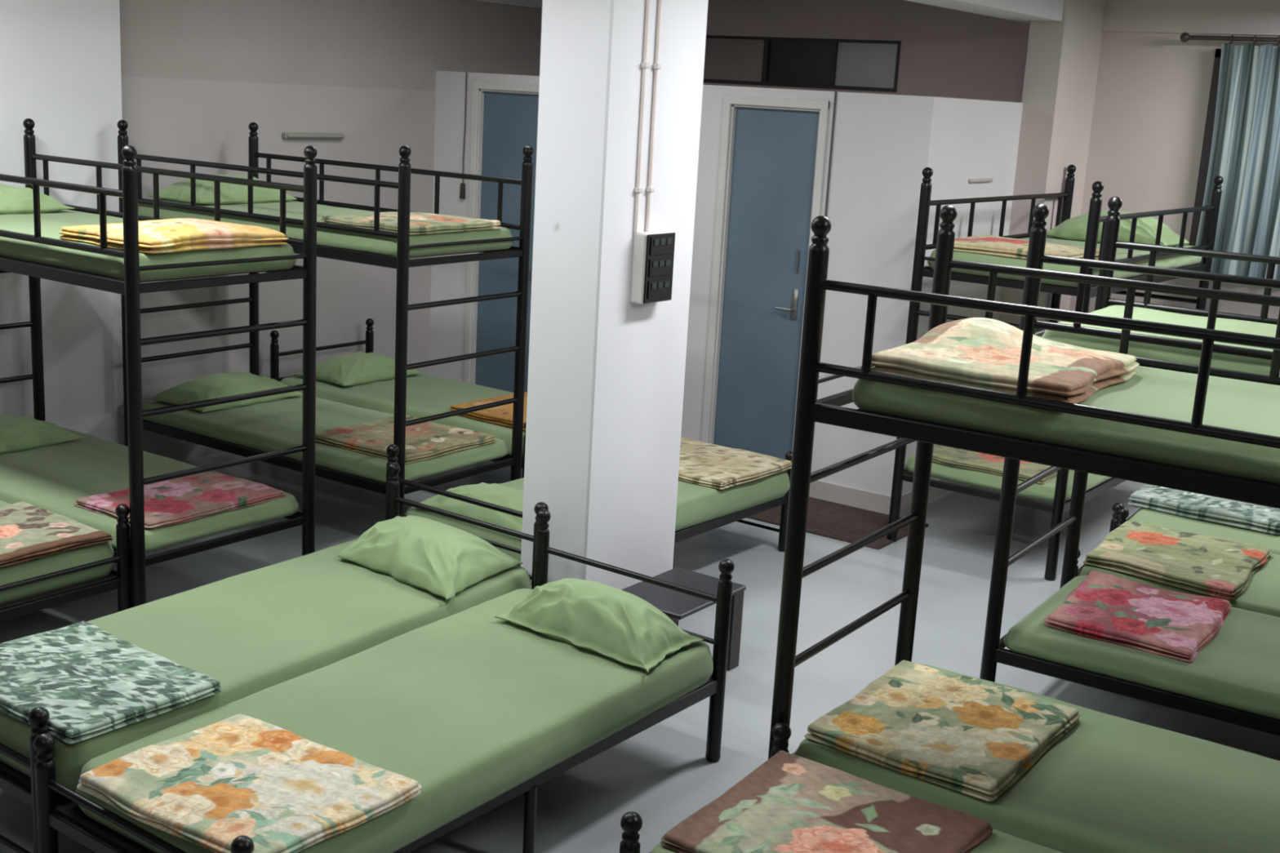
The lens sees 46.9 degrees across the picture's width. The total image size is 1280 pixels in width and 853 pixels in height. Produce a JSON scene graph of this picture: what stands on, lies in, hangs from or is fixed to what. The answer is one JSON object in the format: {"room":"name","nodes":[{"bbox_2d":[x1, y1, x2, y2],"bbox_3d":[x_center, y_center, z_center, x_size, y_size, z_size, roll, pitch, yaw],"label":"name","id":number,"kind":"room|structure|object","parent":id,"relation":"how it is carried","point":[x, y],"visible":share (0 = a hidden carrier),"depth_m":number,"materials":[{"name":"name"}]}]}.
{"room":"dormitory","nodes":[
{"label":"dormitory","id":0,"kind":"room"},
{"bbox_2d":[0,0,124,445],"bbox_3d":[-3.172,-1.113,7.463,0.150,3.050,1.200,12,16,34],"label":"wall column","id":1,"kind":"structure","parent":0,"point":[60,60],"depth_m":7.60,"materials":[{"name":"white paint"}]},
{"bbox_2d":[119,0,542,449],"bbox_3d":[-3.477,-1.083,7.253,0.100,3.050,11.100,12,16,34],"label":"wall","id":2,"kind":"structure","parent":0,"point":[197,120],"depth_m":9.03,"materials":[{"name":"paint"}]},
{"bbox_2d":[142,441,226,461],"bbox_3d":[-2.224,0.025,9.324,0.012,0.110,2.538,12,16,34],"label":"baseboard","id":3,"kind":"structure","parent":2,"relation":"attached to","point":[184,451],"depth_m":8.68,"materials":[{"name":"paint"}]},
{"bbox_2d":[282,132,344,138],"bbox_3d":[-1.998,-1.784,9.060,0.050,0.035,0.480,12,16,34],"label":"batten","id":4,"kind":"object","parent":2,"relation":"attached to","point":[285,135],"visible":1,"depth_m":9.02,"materials":[{"name":"plastic"}]},
{"bbox_2d":[470,0,542,8],"bbox_3d":[-0.877,-3.071,10.305,0.040,0.250,2.400,12,16,34],"label":"trim","id":5,"kind":"structure","parent":2,"relation":"attached to","point":[526,3],"depth_m":10.36,"materials":[{"name":"white paint"}]},
{"bbox_2d":[520,0,708,590],"bbox_3d":[-0.112,-0.427,5.773,0.323,2.800,0.620,12,16,34],"label":"wall pillar","id":6,"kind":"structure","parent":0,"point":[606,370],"depth_m":5.56,"materials":[{"name":"white paint"}]},
{"bbox_2d":[633,0,650,232],"bbox_3d":[0.015,-1.235,5.398,0.022,1.047,0.028,12,16,34],"label":"conduit","id":7,"kind":"object","parent":6,"relation":"attached to","point":[637,189],"visible":1,"depth_m":5.42,"materials":[{"name":"plastic"}]},
{"bbox_2d":[630,230,675,304],"bbox_3d":[0.053,-0.604,5.601,0.075,0.265,0.190,12,16,34],"label":"switch box","id":8,"kind":"object","parent":6,"relation":"attached to","point":[653,255],"visible":1,"depth_m":5.55,"materials":[{"name":"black plastic"}]},
{"bbox_2d":[651,282,657,289],"bbox_3d":[0.054,-0.529,5.561,0.004,0.024,0.034,12,16,34],"label":"rocker switch","id":9,"kind":"object","parent":8,"relation":"attached to","point":[654,285],"depth_m":5.56,"materials":[{"name":"grey plastic"}]},
{"bbox_2d":[652,261,657,267],"bbox_3d":[0.058,-0.609,5.543,0.004,0.024,0.034,12,16,34],"label":"rocker switch","id":10,"kind":"object","parent":8,"relation":"attached to","point":[655,264],"depth_m":5.54,"materials":[{"name":"grey plastic"}]},
{"bbox_2d":[653,239,659,245],"bbox_3d":[0.063,-0.689,5.525,0.004,0.024,0.034,12,16,34],"label":"rocker switch","id":11,"kind":"object","parent":8,"relation":"attached to","point":[656,242],"depth_m":5.52,"materials":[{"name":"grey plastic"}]},
{"bbox_2d":[643,232,675,303],"bbox_3d":[0.073,-0.600,5.588,0.008,0.259,0.184,12,16,34],"label":"switch plate","id":12,"kind":"object","parent":8,"relation":"attached to","point":[658,247],"depth_m":5.57,"materials":[{"name":"black plastic"}]},
{"bbox_2d":[657,281,663,288],"bbox_3d":[0.078,-0.535,5.595,0.004,0.024,0.034,12,16,34],"label":"rocker switch","id":13,"kind":"object","parent":8,"relation":"attached to","point":[660,284],"depth_m":5.59,"materials":[{"name":"grey plastic"}]},
{"bbox_2d":[658,260,664,266],"bbox_3d":[0.083,-0.615,5.577,0.004,0.024,0.034,12,16,34],"label":"rocker switch","id":14,"kind":"object","parent":8,"relation":"attached to","point":[661,263],"depth_m":5.57,"materials":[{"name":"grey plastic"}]},
{"bbox_2d":[660,238,666,245],"bbox_3d":[0.087,-0.695,5.559,0.004,0.024,0.034,12,16,34],"label":"rocker switch","id":15,"kind":"object","parent":8,"relation":"attached to","point":[663,241],"depth_m":5.56,"materials":[{"name":"grey plastic"}]},
{"bbox_2d":[663,280,669,288],"bbox_3d":[0.102,-0.542,5.628,0.004,0.024,0.034,12,16,34],"label":"rocker switch","id":16,"kind":"object","parent":8,"relation":"attached to","point":[666,283],"depth_m":5.63,"materials":[{"name":"grey plastic"}]},
{"bbox_2d":[665,259,671,266],"bbox_3d":[0.107,-0.621,5.610,0.004,0.024,0.034,12,16,34],"label":"rocker switch","id":17,"kind":"object","parent":8,"relation":"attached to","point":[668,262],"depth_m":5.61,"materials":[{"name":"grey plastic"}]},
{"bbox_2d":[666,238,671,244],"bbox_3d":[0.111,-0.701,5.592,0.004,0.024,0.034,12,16,34],"label":"rocker switch","id":18,"kind":"object","parent":8,"relation":"attached to","point":[668,240],"depth_m":5.59,"materials":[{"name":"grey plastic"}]},
{"bbox_2d":[645,0,662,231],"bbox_3d":[0.059,-1.246,5.458,0.022,1.047,0.028,12,16,34],"label":"conduit","id":19,"kind":"object","parent":6,"relation":"attached to","point":[656,65],"visible":1,"depth_m":5.47,"materials":[{"name":"plastic"}]},
{"bbox_2d":[0,452,1279,852],"bbox_3d":[0.337,1.280,4.930,9.700,0.100,11.100,12,16,34],"label":"floor","id":20,"kind":"structure","parent":0,"point":[662,773],"depth_m":6.41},
{"bbox_2d":[0,503,131,621],"bbox_3d":[-3.063,0.412,6.010,2.063,0.737,0.847,12,16,34],"label":"bed","id":21,"kind":"object","parent":20,"relation":"on","point":[120,580],"visible":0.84,"depth_m":5.66,"materials":[{"name":"black paint"}]},
{"bbox_2d":[0,500,114,604],"bbox_3d":[-3.068,0.399,5.998,1.977,0.151,0.844,12,16,34],"label":"mattress","id":22,"kind":"object","parent":21,"relation":"on","point":[87,554],"visible":0.38,"depth_m":5.56,"materials":[{"name":"green fabric"}]},
{"bbox_2d":[0,501,112,567],"bbox_3d":[-2.491,0.424,5.619,0.624,0.042,0.721,12,16,34],"label":"folded blanket","id":23,"kind":"object","parent":22,"relation":"on","point":[28,531],"visible":1,"depth_m":5.67,"materials":[{"name":"multicoloured fabric"}]},
{"bbox_2d":[0,118,317,607],"bbox_3d":[-2.491,-0.312,6.546,2.066,1.972,0.935,12,16,34],"label":"bunk bed","id":24,"kind":"object","parent":20,"relation":"on","point":[131,286],"visible":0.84,"depth_m":5.97,"materials":[{"name":"black paint"}]},
{"bbox_2d":[0,209,296,281],"bbox_3d":[-2.462,-0.824,6.429,1.966,0.106,0.872,12,16,34],"label":"mattress","id":25,"kind":"object","parent":24,"relation":"on","point":[51,223],"visible":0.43,"depth_m":5.91,"materials":[{"name":"green fabric"}]},
{"bbox_2d":[0,183,75,214],"bbox_3d":[-3.030,-1.055,6.797,0.421,0.121,0.681,12,16,34],"label":"pillow","id":26,"kind":"object","parent":25,"relation":"on","point":[13,200],"visible":0.93,"depth_m":6.79,"materials":[{"name":"green fabric"}]},
{"bbox_2d":[58,217,288,254],"bbox_3d":[-1.896,-0.797,6.019,0.616,0.097,0.744,12,16,34],"label":"folded blanket","id":27,"kind":"object","parent":25,"relation":"on","point":[180,234],"visible":0.84,"depth_m":5.83,"materials":[{"name":"yellow fabric"}]},
{"bbox_2d":[0,426,298,552],"bbox_3d":[-2.522,0.236,6.670,1.972,0.087,0.909,12,16,34],"label":"mattress","id":28,"kind":"object","parent":24,"relation":"on","point":[51,478],"visible":0.52,"depth_m":6.43,"materials":[{"name":"green fabric"}]},
{"bbox_2d":[0,413,84,453],"bbox_3d":[-3.074,0.027,7.005,0.451,0.118,0.680,12,16,34],"label":"pillow","id":29,"kind":"object","parent":28,"relation":"on","point":[20,433],"visible":1,"depth_m":6.99,"materials":[{"name":"green fabric"}]},
{"bbox_2d":[74,471,285,529],"bbox_3d":[-1.948,0.301,6.275,0.528,0.038,0.730,12,16,34],"label":"folded blanket","id":30,"kind":"object","parent":28,"relation":"on","point":[195,496],"visible":0.91,"depth_m":6.23,"materials":[{"name":"fabric"}]},
{"bbox_2d":[0,462,548,852],"bbox_3d":[-1.327,0.727,5.059,0.847,0.737,2.130,12,16,35],"label":"bed","id":31,"kind":"object","parent":20,"relation":"on","point":[12,781],"visible":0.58,"depth_m":4.14,"materials":[{"name":"black paint"}]},
{"bbox_2d":[0,538,532,793],"bbox_3d":[-1.276,0.713,5.020,0.867,0.171,2.072,12,16,34],"label":"mattress","id":32,"kind":"object","parent":31,"relation":"on","point":[251,632],"visible":0.53,"depth_m":4.91,"materials":[{"name":"green fabric"}]},
{"bbox_2d":[0,621,222,743],"bbox_3d":[-1.658,0.738,4.345,0.728,0.048,0.530,12,16,34],"label":"folded blanket","id":33,"kind":"object","parent":32,"relation":"on","point":[91,681],"visible":0.96,"depth_m":4.28,"materials":[{"name":"green fabric"}]},
{"bbox_2d":[337,515,523,599],"bbox_3d":[-0.828,0.443,5.584,0.749,0.161,0.526,12,16,34],"label":"pillow","id":34,"kind":"object","parent":32,"relation":"on","point":[439,558],"visible":1,"depth_m":5.44,"materials":[{"name":"green fabric"}]},
{"bbox_2d":[116,120,533,515],"bbox_3d":[-1.683,-0.537,7.732,2.066,1.972,0.935,12,15,33],"label":"bunk bed","id":35,"kind":"object","parent":20,"relation":"on","point":[402,262],"visible":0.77,"depth_m":7.37,"materials":[{"name":"black paint"}]},
{"bbox_2d":[142,394,508,483],"bbox_3d":[-1.713,0.011,7.858,1.984,0.087,0.942,12,16,34],"label":"mattress","id":36,"kind":"object","parent":35,"relation":"on","point":[275,425],"visible":0.49,"depth_m":7.63,"materials":[{"name":"green fabric"}]},
{"bbox_2d":[147,371,302,412],"bbox_3d":[-2.301,-0.219,8.224,0.472,0.141,0.727,12,16,34],"label":"pillow","id":37,"kind":"object","parent":36,"relation":"on","point":[218,385],"visible":0.81,"depth_m":8.07,"materials":[{"name":"green fabric"}]},
{"bbox_2d":[315,414,496,463],"bbox_3d":[-1.201,0.055,7.520,0.702,0.045,0.702,12,16,34],"label":"folded blanket","id":38,"kind":"object","parent":36,"relation":"on","point":[426,440],"visible":0.87,"depth_m":7.42,"materials":[{"name":"multicoloured fabric"}]},
{"bbox_2d":[137,199,512,257],"bbox_3d":[-1.653,-1.050,7.617,1.982,0.107,0.904,12,16,34],"label":"mattress","id":39,"kind":"object","parent":35,"relation":"on","point":[361,242],"visible":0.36,"depth_m":7.19,"materials":[{"name":"green fabric"}]},
{"bbox_2d":[146,174,297,204],"bbox_3d":[-2.253,-1.288,7.977,0.443,0.137,0.667,12,16,34],"label":"pillow","id":40,"kind":"object","parent":39,"relation":"on","point":[230,193],"visible":0.72,"depth_m":7.81,"materials":[{"name":"green fabric"}]},
{"bbox_2d":[320,211,502,235],"bbox_3d":[-1.113,-1.004,7.209,0.620,0.057,0.699,12,16,34],"label":"folded blanket","id":41,"kind":"object","parent":39,"relation":"on","point":[420,223],"visible":0.8,"depth_m":7.06,"materials":[{"name":"fabric"}]},
{"bbox_2d":[33,508,734,852],"bbox_3d":[-0.658,0.886,4.524,0.870,0.737,2.092,12,16,35],"label":"bed","id":42,"kind":"object","parent":20,"relation":"on","point":[64,815],"visible":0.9,"depth_m":4.34,"materials":[{"name":"black paint"}]},
{"bbox_2d":[75,588,713,852],"bbox_3d":[-0.652,0.877,4.515,0.914,0.144,1.999,12,16,34],"label":"mattress","id":43,"kind":"object","parent":42,"relation":"on","point":[470,705],"visible":0.58,"depth_m":4.41,"materials":[{"name":"green fabric"}]},
{"bbox_2d":[76,713,422,852],"bbox_3d":[-1.011,0.924,3.814,0.723,0.047,0.586,12,16,34],"label":"folded blanket","id":44,"kind":"object","parent":43,"relation":"on","point":[207,787],"visible":1,"depth_m":3.77,"materials":[{"name":"multicoloured fabric"}]},
{"bbox_2d":[494,577,703,672],"bbox_3d":[-0.149,0.627,5.044,0.722,0.171,0.394,12,16,34],"label":"pillow","id":45,"kind":"object","parent":43,"relation":"on","point":[608,621],"visible":1,"depth_m":4.93,"materials":[{"name":"green fabric"}]},
{"bbox_2d":[270,318,526,477],"bbox_3d":[-1.183,-0.108,8.757,2.063,0.737,0.847,12,16,34],"label":"bed","id":46,"kind":"object","parent":20,"relation":"on","point":[275,354],"visible":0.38,"depth_m":9.00,"materials":[{"name":"black paint"}]},
{"bbox_2d":[280,373,524,458],"bbox_3d":[-1.182,-0.121,8.754,1.981,0.146,0.865,12,16,34],"label":"mattress","id":47,"kind":"object","parent":46,"relation":"on","point":[427,395],"visible":0.38,"depth_m":8.66,"materials":[{"name":"green fabric"}]},
{"bbox_2d":[293,351,422,386],"bbox_3d":[-1.735,-0.376,9.115,0.444,0.138,0.661,12,16,34],"label":"pillow","id":48,"kind":"object","parent":47,"relation":"on","point":[357,368],"visible":0.8,"depth_m":8.96,"materials":[{"name":"green fabric"}]},
{"bbox_2d":[448,391,527,431],"bbox_3d":[-0.643,-0.094,8.342,0.608,0.054,0.671,12,16,34],"label":"folded blanket","id":49,"kind":"object","parent":47,"relation":"on","point":[501,415],"visible":0.3,"depth_m":8.17,"materials":[{"name":"orange fabric"}]},
{"bbox_2d":[385,444,792,554],"bbox_3d":[-0.161,0.358,6.962,0.847,0.737,2.063,12,16,35],"label":"bed","id":50,"kind":"object","parent":20,"relation":"on","point":[393,451],"visible":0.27,"depth_m":6.89,"materials":[{"name":"black paint"}]},
{"bbox_2d":[404,470,790,566],"bbox_3d":[-0.137,0.347,6.962,0.885,0.146,1.971,12,16,34],"label":"mattress","id":51,"kind":"object","parent":50,"relation":"on","point":[696,504],"visible":0.19,"depth_m":6.92,"materials":[{"name":"green fabric"}]},
{"bbox_2d":[420,482,523,532],"bbox_3d":[-0.586,0.329,6.367,0.672,0.111,0.426,12,16,34],"label":"pillow","id":52,"kind":"object","parent":51,"relation":"on","point":[500,495],"visible":0.59,"depth_m":6.28,"materials":[{"name":"green fabric"}]},
{"bbox_2d":[678,436,791,489],"bbox_3d":[0.301,0.172,7.413,0.732,0.052,0.675,12,16,34],"label":"folded blanket","id":53,"kind":"object","parent":51,"relation":"on","point":[700,463],"visible":0.64,"depth_m":7.30,"materials":[{"name":"beige fabric"}]},
{"bbox_2d":[621,567,746,671],"bbox_3d":[0.145,0.817,5.907,0.340,0.345,0.480,12,16,34],"label":"side table","id":54,"kind":"object","parent":20,"relation":"on","point":[676,605],"visible":0.44,"depth_m":5.92,"materials":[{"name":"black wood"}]},
{"bbox_2d":[619,722,791,852],"bbox_3d":[0.990,1.242,3.372,2.063,0.737,0.770,12,16,35],"label":"bed","id":55,"kind":"object","parent":20,"relation":"on","point":[631,822],"visible":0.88,"depth_m":3.62,"materials":[{"name":"black paint"}]},
{"bbox_2d":[650,828,1063,852],"bbox_3d":[0.988,1.218,3.416,1.965,0.148,0.780,12,16,34],"label":"mattress","id":56,"kind":"object","parent":55,"relation":"on","point":[999,842],"visible":0.1,"depth_m":3.75,"materials":[{"name":"green fabric"}]},
{"bbox_2d":[660,750,993,852],"bbox_3d":[0.477,1.023,3.742,0.660,0.041,0.647,12,16,34],"label":"folded blanket","id":57,"kind":"object","parent":56,"relation":"on","point":[789,803],"visible":1,"depth_m":3.77,"materials":[{"name":"fabric"}]},
{"bbox_2d":[747,496,928,549],"bbox_3d":[0.845,0.469,8.357,1.430,0.012,0.620,12,16,34],"label":"floor mat","id":58,"kind":"object","parent":20,"relation":"on","point":[826,518],"visible":0.53,"depth_m":8.15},
{"bbox_2d":[768,204,1279,759],"bbox_3d":[1.508,0.499,3.977,2.066,1.972,0.935,12,15,32],"label":"bunk bed","id":59,"kind":"object","parent":20,"relation":"on","point":[810,410],"visible":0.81,"depth_m":3.97,"materials":[{"name":"black paint"}]},
{"bbox_2d":[793,663,1279,852],"bbox_3d":[1.477,1.047,4.103,1.993,0.087,0.964,12,16,34],"label":"mattress","id":60,"kind":"object","parent":59,"relation":"on","point":[1111,784],"visible":0.47,"depth_m":4.06,"materials":[{"name":"green fabric"}]},
{"bbox_2d":[804,660,1079,801],"bbox_3d":[0.906,0.882,4.401,0.625,0.051,0.748,12,16,34],"label":"folded blanket","id":61,"kind":"object","parent":60,"relation":"on","point":[971,736],"visible":1,"depth_m":4.32,"materials":[{"name":"multicoloured fabric"}]},
{"bbox_2d":[852,365,1279,484],"bbox_3d":[1.567,-0.008,3.841,1.917,0.108,0.919,12,16,34],"label":"mattress","id":62,"kind":"object","parent":59,"relation":"on","point":[1246,406],"visible":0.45,"depth_m":3.73,"materials":[{"name":"green fabric"}]},
{"bbox_2d":[871,317,1139,404],"bbox_3d":[1.028,-0.203,4.083,0.600,0.121,0.702,12,16,34],"label":"folded blanket","id":63,"kind":"object","parent":62,"relation":"on","point":[981,353],"visible":0.9,"depth_m":3.95,"materials":[{"name":"fabric"}]},
{"bbox_2d":[886,164,1223,581],"bbox_3d":[2.348,-0.419,8.210,0.935,1.972,2.066,12,16,35],"label":"bunk bed","id":64,"kind":"object","parent":20,"relation":"on","point":[1060,506],"visible":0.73,"depth_m":7.60,"materials":[{"name":"black paint"}]},
{"bbox_2d":[904,453,1111,502],"bbox_3d":[2.318,0.129,8.335,0.938,0.088,1.980,12,16,34],"label":"mattress","id":65,"kind":"object","parent":64,"relation":"on","point":[1045,492],"visible":0.16,"depth_m":7.58,"materials":[{"name":"green fabric"}]},
{"bbox_2d":[932,444,1071,484],"bbox_3d":[1.907,0.166,7.800,0.724,0.045,0.620,12,16,34],"label":"folded blanket","id":66,"kind":"object","parent":65,"relation":"on","point":[961,458],"visible":0.33,"depth_m":7.64,"materials":[{"name":"fabric"}]},
{"bbox_2d":[927,235,1201,287],"bbox_3d":[2.377,-0.932,8.092,0.901,0.108,1.982,12,16,34],"label":"mattress","id":67,"kind":"object","parent":64,"relation":"on","point":[1174,261],"visible":0.24,"depth_m":7.47,"materials":[{"name":"green fabric"}]},
{"bbox_2d":[953,234,1099,259],"bbox_3d":[1.962,-0.913,7.553,0.728,0.064,0.590,12,16,34],"label":"folded blanket","id":68,"kind":"object","parent":67,"relation":"on","point":[984,244],"visible":0.73,"depth_m":7.41,"materials":[{"name":"fabric"}]},
{"bbox_2d":[1046,210,1189,246],"bbox_3d":[2.768,-1.163,8.576,0.727,0.177,0.476,12,16,34],"label":"pillow","id":69,"kind":"object","parent":67,"relation":"on","point":[1074,228],"visible":0.47,"depth_m":8.44,"materials":[{"name":"green fabric"}]},
{"bbox_2d":[1075,506,1128,577],"bbox_3d":[2.852,0.754,5.970,2.063,0.737,0.847,11,15,31],"label":"bed","id":70,"kind":"object","parent":20,"relation":"on","point":[1122,513],"visible":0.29,"depth_m":6.76,"materials":[{"name":"black paint"}]},
{"bbox_2d":[1079,553,1279,617],"bbox_3d":[2.849,0.742,5.962,1.980,0.146,0.874,11,15,30],"label":"mattress","id":71,"kind":"object","parent":70,"relation":"on","point":[1262,593],"visible":0.2,"depth_m":5.95,"materials":[{"name":"green fabric"}]},
{"bbox_2d":[1083,520,1272,599],"bbox_3d":[2.275,0.544,6.255,0.663,0.058,0.773,12,16,34],"label":"folded blanket","id":72,"kind":"object","parent":71,"relation":"on","point":[1220,567],"visible":1,"depth_m":6.15,"materials":[{"name":"multicoloured fabric"}]},
{"bbox_2d":[1109,502,1142,532],"bbox_3d":[3.275,0.610,6.704,2.063,0.737,0.847,11,15,31],"label":"bed","id":73,"kind":"object","parent":20,"relation":"on","point":[1116,506],"visible":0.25,"depth_m":6.85,"materials":[{"name":"black paint"}]},
{"bbox_2d":[1128,507,1279,555],"bbox_3d":[3.276,0.599,6.701,1.979,0.146,0.863,11,15,30],"label":"mattress","id":74,"kind":"object","parent":73,"relation":"on","point":[1147,516],"visible":0.3,"depth_m":6.79,"materials":[{"name":"green fabric"}]},
{"bbox_2d":[1127,484,1279,535],"bbox_3d":[2.755,0.372,7.076,0.720,0.080,0.464,12,16,34],"label":"folded blanket","id":75,"kind":"object","parent":74,"relation":"on","point":[1261,518],"visible":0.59,"depth_m":6.94,"materials":[{"name":"green fabric"}]},
{"bbox_2d":[979,196,1279,736],"bbox_3d":[2.379,0.308,5.028,2.066,1.972,0.935,11,15,32],"label":"bunk bed","id":76,"kind":"object","parent":20,"relation":"on","point":[994,651],"visible":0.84,"depth_m":5.19,"materials":[{"name":"black paint"}]},
{"bbox_2d":[1003,575,1279,719],"bbox_3d":[2.351,0.857,5.154,1.990,0.087,0.968,12,16,34],"label":"mattress","id":77,"kind":"object","parent":76,"relation":"on","point":[1239,668],"visible":0.59,"depth_m":5.12,"materials":[{"name":"green fabric"}]},
{"bbox_2d":[1044,570,1231,662],"bbox_3d":[1.848,0.690,5.483,0.583,0.048,0.711,12,16,34],"label":"folded blanket","id":78,"kind":"object","parent":77,"relation":"on","point":[1107,607],"visible":1,"depth_m":5.39,"materials":[{"name":"pink fabric"}]},
{"bbox_2d":[1041,305,1279,377],"bbox_3d":[2.409,-0.204,4.911,1.971,0.106,0.870,11,15,32],"label":"mattress","id":79,"kind":"object","parent":76,"relation":"on","point":[1222,361],"visible":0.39,"depth_m":4.98,"materials":[{"name":"green fabric"}]},
{"bbox_2d":[428,71,1022,496],"bbox_3d":[0.603,-1.080,9.886,3.600,2.322,1.950,12,16,34],"label":"wall partition","id":80,"kind":"structure","parent":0,"point":[882,144],"depth_m":8.38,"materials":[{"name":"white paint"}]},
{"bbox_2d":[459,72,466,199],"bbox_3d":[-1.165,-1.924,9.774,0.037,0.822,0.037,-5,15,-32],"label":"conduit","id":81,"kind":"object","parent":80,"relation":"hanging from","point":[462,192],"visible":1,"depth_m":9.80,"materials":[{"name":"grey plastic"}]},
{"bbox_2d":[463,80,539,392],"bbox_3d":[-0.850,-1.106,9.759,0.690,2.270,0.111,12,16,34],"label":"door","id":82,"kind":"structure","parent":80,"relation":"in","point":[506,121],"depth_m":9.76,"materials":[{"name":"paint"}]},
{"bbox_2d":[701,94,829,459],"bbox_3d":[0.735,-0.769,8.674,0.690,2.270,0.111,12,16,34],"label":"door","id":83,"kind":"structure","parent":80,"relation":"in","point":[776,147],"depth_m":8.65,"materials":[{"name":"paint"}]},
{"bbox_2d":[824,91,836,217],"bbox_3d":[1.024,-0.776,8.411,0.010,2.212,0.012,12,16,34],"label":"conduit","id":84,"kind":"object","parent":80,"relation":"attached to","point":[835,94],"visible":0.35,"depth_m":8.24,"materials":[{"name":"grey metal"}]},
{"bbox_2d":[808,478,966,515],"bbox_3d":[0.347,0.050,9.851,3.612,0.110,1.282,12,16,34],"label":"baseboard","id":85,"kind":"structure","parent":80,"relation":"attached to","point":[835,493],"depth_m":8.49,"materials":[{"name":"paint"}]},
{"bbox_2d":[968,177,993,182],"bbox_3d":[1.971,-1.421,8.524,0.020,0.022,0.320,12,16,34],"label":"batten","id":86,"kind":"object","parent":80,"relation":"attached to","point":[984,180],"visible":1,"depth_m":8.50,"materials":[{"name":"paint"}]},
{"bbox_2d":[702,0,1279,318],"bbox_3d":[3.615,-1.078,8.983,9.500,3.050,0.100,12,16,34],"label":"wall","id":87,"kind":"structure","parent":0,"point":[1153,89],"depth_m":9.30,"materials":[{"name":"paint"}]},
{"bbox_2d":[702,35,901,92],"bbox_3d":[1.104,-2.584,10.482,1.630,0.338,0.062,12,16,34],"label":"window","id":88,"kind":"structure","parent":87,"relation":"in","point":[873,65],"depth_m":10.43,"materials":[{"name":"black glass"}]},
{"bbox_2d":[1188,48,1221,246],"bbox_3d":[4.075,-1.514,8.530,1.600,1.250,0.080,12,16,34],"label":"window","id":89,"kind":"structure","parent":87,"relation":"in","point":[1209,126],"depth_m":8.92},
{"bbox_2d":[1179,31,1279,45],"bbox_3d":[4.057,-2.160,8.304,1.980,0.063,0.149,12,16,34],"label":"curtain rod","id":90,"kind":"object","parent":87,"relation":"attached to","point":[1184,37],"visible":1,"depth_m":8.65,"materials":[{"name":"metal"}]},
{"bbox_2d":[1195,43,1279,279],"bbox_3d":[4.005,-1.455,8.412,1.521,1.380,0.086,12,16,34],"label":"curtain","id":91,"kind":"object","parent":90,"relation":"hanging from","point":[1245,150],"visible":0.84,"depth_m":8.70,"materials":[{"name":"blue fabric"}]},
{"bbox_2d":[999,0,1105,337],"bbox_3d":[2.531,-1.202,9.258,0.210,3.050,0.680,12,16,34],"label":"column","id":92,"kind":"structure","parent":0,"point":[1063,57],"depth_m":8.90,"materials":[{"name":"paint"}]},
{"bbox_2d":[1101,0,1279,35],"bbox_3d":[5.197,-2.096,7.564,5.700,0.265,0.030,12,16,34],"label":"beam","id":93,"kind":"structure","parent":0,"point":[1242,17],"depth_m":8.84,"materials":[{"name":"paint"}]},
{"bbox_3d":[0.509,-1.787,4.231,9.700,0.100,11.100,12,16,34],"label":"ceiling","id":94,"kind":"structure","parent":0,"visible":0},
{"bbox_2d":[905,0,1063,23],"bbox_3d":[-0.414,-1.811,4.896,0.310,0.250,10.900,12,16,34],"label":"ceiling beam","id":95,"kind":"structure","parent":94,"relation":"attached to","point":[1020,11],"depth_m":8.19,"materials":[{"name":"white paint"}]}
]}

